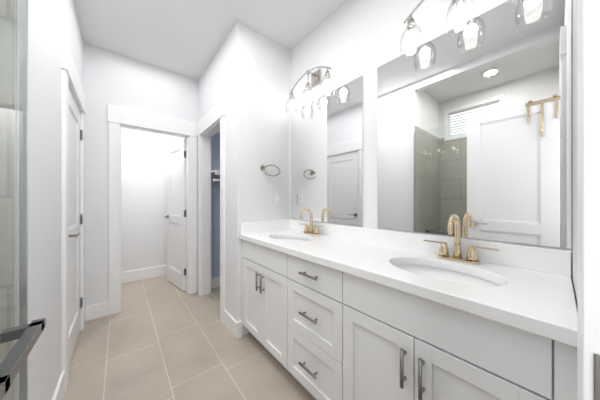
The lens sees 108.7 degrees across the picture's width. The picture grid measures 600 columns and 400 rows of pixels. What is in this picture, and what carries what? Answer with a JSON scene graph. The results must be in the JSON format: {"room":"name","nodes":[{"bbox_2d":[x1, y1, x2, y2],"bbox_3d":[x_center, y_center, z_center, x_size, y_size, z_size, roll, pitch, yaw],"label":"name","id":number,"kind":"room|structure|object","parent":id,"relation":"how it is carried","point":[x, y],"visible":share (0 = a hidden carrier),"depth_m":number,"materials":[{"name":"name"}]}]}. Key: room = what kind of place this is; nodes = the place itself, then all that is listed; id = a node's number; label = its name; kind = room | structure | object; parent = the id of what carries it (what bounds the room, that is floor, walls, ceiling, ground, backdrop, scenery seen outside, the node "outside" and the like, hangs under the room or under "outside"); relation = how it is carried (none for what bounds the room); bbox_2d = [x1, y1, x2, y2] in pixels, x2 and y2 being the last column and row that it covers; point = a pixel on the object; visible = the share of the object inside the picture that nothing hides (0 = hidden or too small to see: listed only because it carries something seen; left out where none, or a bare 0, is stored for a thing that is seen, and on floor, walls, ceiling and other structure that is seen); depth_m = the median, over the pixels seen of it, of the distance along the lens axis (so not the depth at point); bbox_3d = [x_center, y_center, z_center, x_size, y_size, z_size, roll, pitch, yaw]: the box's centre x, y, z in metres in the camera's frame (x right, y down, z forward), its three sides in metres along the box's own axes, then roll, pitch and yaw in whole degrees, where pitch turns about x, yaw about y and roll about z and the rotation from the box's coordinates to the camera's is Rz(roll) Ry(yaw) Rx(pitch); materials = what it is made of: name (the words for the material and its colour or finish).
{"room":"bathroom","nodes":[
{"label":"bathroom","id":0,"kind":"room"},
{"bbox_2d":[14,0,85,399],"bbox_3d":[-1.171,-0.180,0.885,0.100,2.780,3.180,0,0,-40],"label":"wall","id":1,"kind":"structure","parent":0,"point":[49,21],"depth_m":1.05,"materials":[{"name":"paint"}]},
{"bbox_2d":[0,0,13,399],"bbox_3d":[-0.681,0.160,-0.557,1.240,2.300,2.420,0,0,-40],"label":"shower wall tiles","id":2,"kind":"structure","parent":1,"relation":"attached to","point":[5,144],"depth_m":0.73,"materials":[{"name":"grey tile"}]},
{"bbox_2d":[0,0,45,399],"bbox_3d":[-0.778,0.110,0.574,0.092,1.999,0.559,0,0,-40],"label":"shower glass door","id":3,"kind":"structure","parent":2,"relation":"attached to","point":[15,360],"depth_m":0.72,"materials":[{"name":"clear glass"}]},
{"bbox_2d":[69,89,81,364],"bbox_3d":[-1.805,0.196,1.690,0.152,2.005,0.741,0,0,-40],"label":"door","id":4,"kind":"structure","parent":1,"relation":"in","point":[75,218],"depth_m":1.76,"materials":[{"name":"paint"}]},
{"bbox_2d":[86,44,197,306],"bbox_3d":[-1.591,-0.180,2.679,3.600,2.780,0.110,0,0,-40],"label":"wall","id":5,"kind":"structure","parent":0,"point":[112,78],"depth_m":2.55,"materials":[{"name":"paint"}]},
{"bbox_2d":[164,139,185,290],"bbox_3d":[-1.756,0.196,3.043,0.661,2.005,0.152,0,0,41],"label":"door","id":6,"kind":"structure","parent":5,"relation":"in","point":[176,214],"depth_m":2.98,"materials":[{"name":"paint"}]},
{"bbox_2d":[63,275,315,399],"bbox_3d":[-0.650,1.260,1.477,3.900,0.100,5.500,0,0,-40],"label":"floor","id":7,"kind":"structure","parent":0,"point":[160,338],"depth_m":1.66,"materials":[{"name":"tile"}]},
{"bbox_2d":[239,236,576,399],"bbox_3d":[0.264,0.775,1.369,0.572,0.870,1.832,0,0,-40],"label":"bathroom vanity","id":8,"kind":"object","parent":7,"relation":"on","point":[336,312],"depth_m":0.89,"materials":[{"name":"paint"}]},
{"bbox_2d":[239,228,576,343],"bbox_3d":[0.268,0.320,1.372,0.562,0.040,1.832,0,0,-40],"label":"countertop","id":9,"kind":"structure","parent":8,"relation":"on","point":[545,301],"depth_m":0.81,"materials":[{"name":"white stone"}]},
{"bbox_2d":[271,236,310,243],"bbox_3d":[-0.074,0.408,1.764,0.374,0.160,0.508,0,0,-40],"label":"sink","id":10,"kind":"object","parent":9,"relation":"in","point":[290,239],"depth_m":1.92,"materials":[{"name":"white ceramic"}]},
{"bbox_2d":[299,208,322,235],"bbox_3d":[0.062,0.184,1.862,0.153,0.232,0.306,0,0,-40],"label":"faucet","id":11,"kind":"object","parent":9,"relation":"on","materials":[{"name":"gold metal"}]},
{"bbox_2d":[387,256,510,295],"bbox_3d":[0.612,0.408,0.943,0.374,0.160,0.508,0,0,-40],"label":"sink","id":12,"kind":"object","parent":9,"relation":"in","point":[484,280],"depth_m":1.02,"materials":[{"name":"white ceramic"}]},
{"bbox_2d":[427,214,498,263],"bbox_3d":[0.749,0.184,1.042,0.153,0.232,0.306,0,0,-40],"label":"faucet","id":13,"kind":"object","parent":9,"relation":"on","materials":[{"name":"gold metal"}]},
{"bbox_2d":[74,0,346,79],"bbox_3d":[-0.939,-1.620,1.822,3.900,0.100,4.600,0,0,-40],"label":"ceiling","id":14,"kind":"structure","parent":0,"point":[186,38],"depth_m":1.92,"materials":[{"name":"paint"}]},
{"bbox_2d":[198,33,229,313],"bbox_3d":[-0.938,-0.180,2.429,0.100,2.780,1.110,0,0,-40],"label":"wall","id":15,"kind":"structure","parent":0,"point":[214,84],"depth_m":2.10,"materials":[{"name":"paint"}]},
{"bbox_2d":[230,21,289,335],"bbox_3d":[-0.371,-0.180,2.109,0.560,2.780,0.110,0,0,-40],"label":"wall","id":16,"kind":"structure","parent":0,"point":[252,76],"depth_m":2.00,"materials":[{"name":"paint"}]},
{"bbox_2d":[16,0,241,399],"bbox_3d":[-1.080,-0.130,2.030,3.450,2.680,3.600,0,0,-40],"label":"trim","id":17,"kind":"structure","parent":16,"relation":"attached to","point":[118,118],"depth_m":2.27,"materials":[{"name":"paint"}]},
{"bbox_2d":[211,132,219,277],"bbox_3d":[-0.398,-0.180,2.882,1.310,2.780,1.130,0,0,-40],"label":"wall","id":18,"kind":"structure","parent":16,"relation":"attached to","point":[215,210],"depth_m":2.97,"materials":[{"name":"paint"}]},
{"bbox_2d":[210,170,219,180],"bbox_3d":[-0.644,-0.250,3.176,1.306,0.240,0.358,0,0,-40],"label":"closet shelf","id":19,"kind":"object","parent":18,"relation":"attached to","point":[215,172],"visible":0.17,"depth_m":2.63,"materials":[{"name":"white"}]},
{"bbox_2d":[240,220,290,231],"bbox_3d":[-0.320,0.250,2.062,0.537,0.100,0.020,0,0,-40],"label":"backsplash","id":20,"kind":"structure","parent":16,"relation":"attached to","point":[272,225],"depth_m":2.04,"materials":[{"name":"white stone"}]},
{"bbox_2d":[260,165,279,175],"bbox_3d":[-0.282,-0.282,2.072,0.196,0.112,0.061,0,0,-40],"label":"towel ring","id":21,"kind":"object","parent":16,"relation":"attached to","point":[262,167],"visible":1,"depth_m":2.04,"materials":[{"name":"silver metal"}]},
{"bbox_2d":[275,193,280,204],"bbox_3d":[-0.214,-0.010,2.156,0.072,0.116,0.018,0,0,-40],"label":"switch plate","id":22,"kind":"object","parent":16,"relation":"attached to","point":[277,198],"visible":1,"depth_m":2.15,"materials":[{"name":"white plastic"}]},
{"bbox_2d":[290,0,565,249],"bbox_3d":[0.486,-0.180,1.639,0.150,2.780,1.910,0,0,-40],"label":"wall","id":23,"kind":"structure","parent":0,"point":[361,36],"depth_m":1.55,"materials":[{"name":"paint"}]},
{"bbox_2d":[286,66,334,113],"bbox_3d":[0.088,-0.994,1.900,0.165,0.332,0.580,0,0,-40],"label":"sconce","id":24,"kind":"object","parent":23,"relation":"attached to","point":[315,78],"visible":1,"depth_m":1.90,"materials":[{"name":"glass"}]},
{"bbox_2d":[291,75,362,225],"bbox_3d":[0.182,-0.361,1.912,0.006,1.107,0.868,0,0,-40],"label":"mirror","id":25,"kind":"object","parent":23,"relation":"attached to","point":[327,159],"visible":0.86,"depth_m":1.82,"materials":[{"name":"clear glass"}]},
{"bbox_2d":[291,220,570,275],"bbox_3d":[0.476,0.250,1.546,0.020,0.100,1.832,0,0,-40],"label":"backsplash","id":26,"kind":"structure","parent":23,"relation":"attached to","point":[558,261],"depth_m":1.03,"materials":[{"name":"white stone"}]},
{"bbox_2d":[400,0,526,59],"bbox_3d":[0.795,-0.994,1.057,0.165,0.332,0.580,0,0,-40],"label":"sconce","id":27,"kind":"object","parent":23,"relation":"attached to","point":[411,23],"visible":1,"depth_m":1.17,"materials":[{"name":"glass"}]},
{"bbox_2d":[378,0,570,248],"bbox_3d":[0.805,-0.361,1.168,0.006,1.107,0.832,0,0,-40],"label":"mirror","id":28,"kind":"object","parent":23,"relation":"attached to","point":[474,128],"visible":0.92,"depth_m":1.05,"materials":[{"name":"clear glass"}]},
{"bbox_2d":[566,0,576,306],"bbox_3d":[0.524,-0.180,0.308,1.740,2.780,0.120,0,0,-40],"label":"wall","id":29,"kind":"structure","parent":0,"point":[573,249],"depth_m":0.76,"materials":[{"name":"paint"}]},
{"bbox_2d":[577,0,599,399],"bbox_3d":[0.121,0.045,-0.012,0.910,2.330,0.146,0,0,-40],"label":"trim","id":30,"kind":"structure","parent":29,"relation":"attached to","point":[588,199],"depth_m":0.26,"materials":[{"name":"paint"}]}
]}

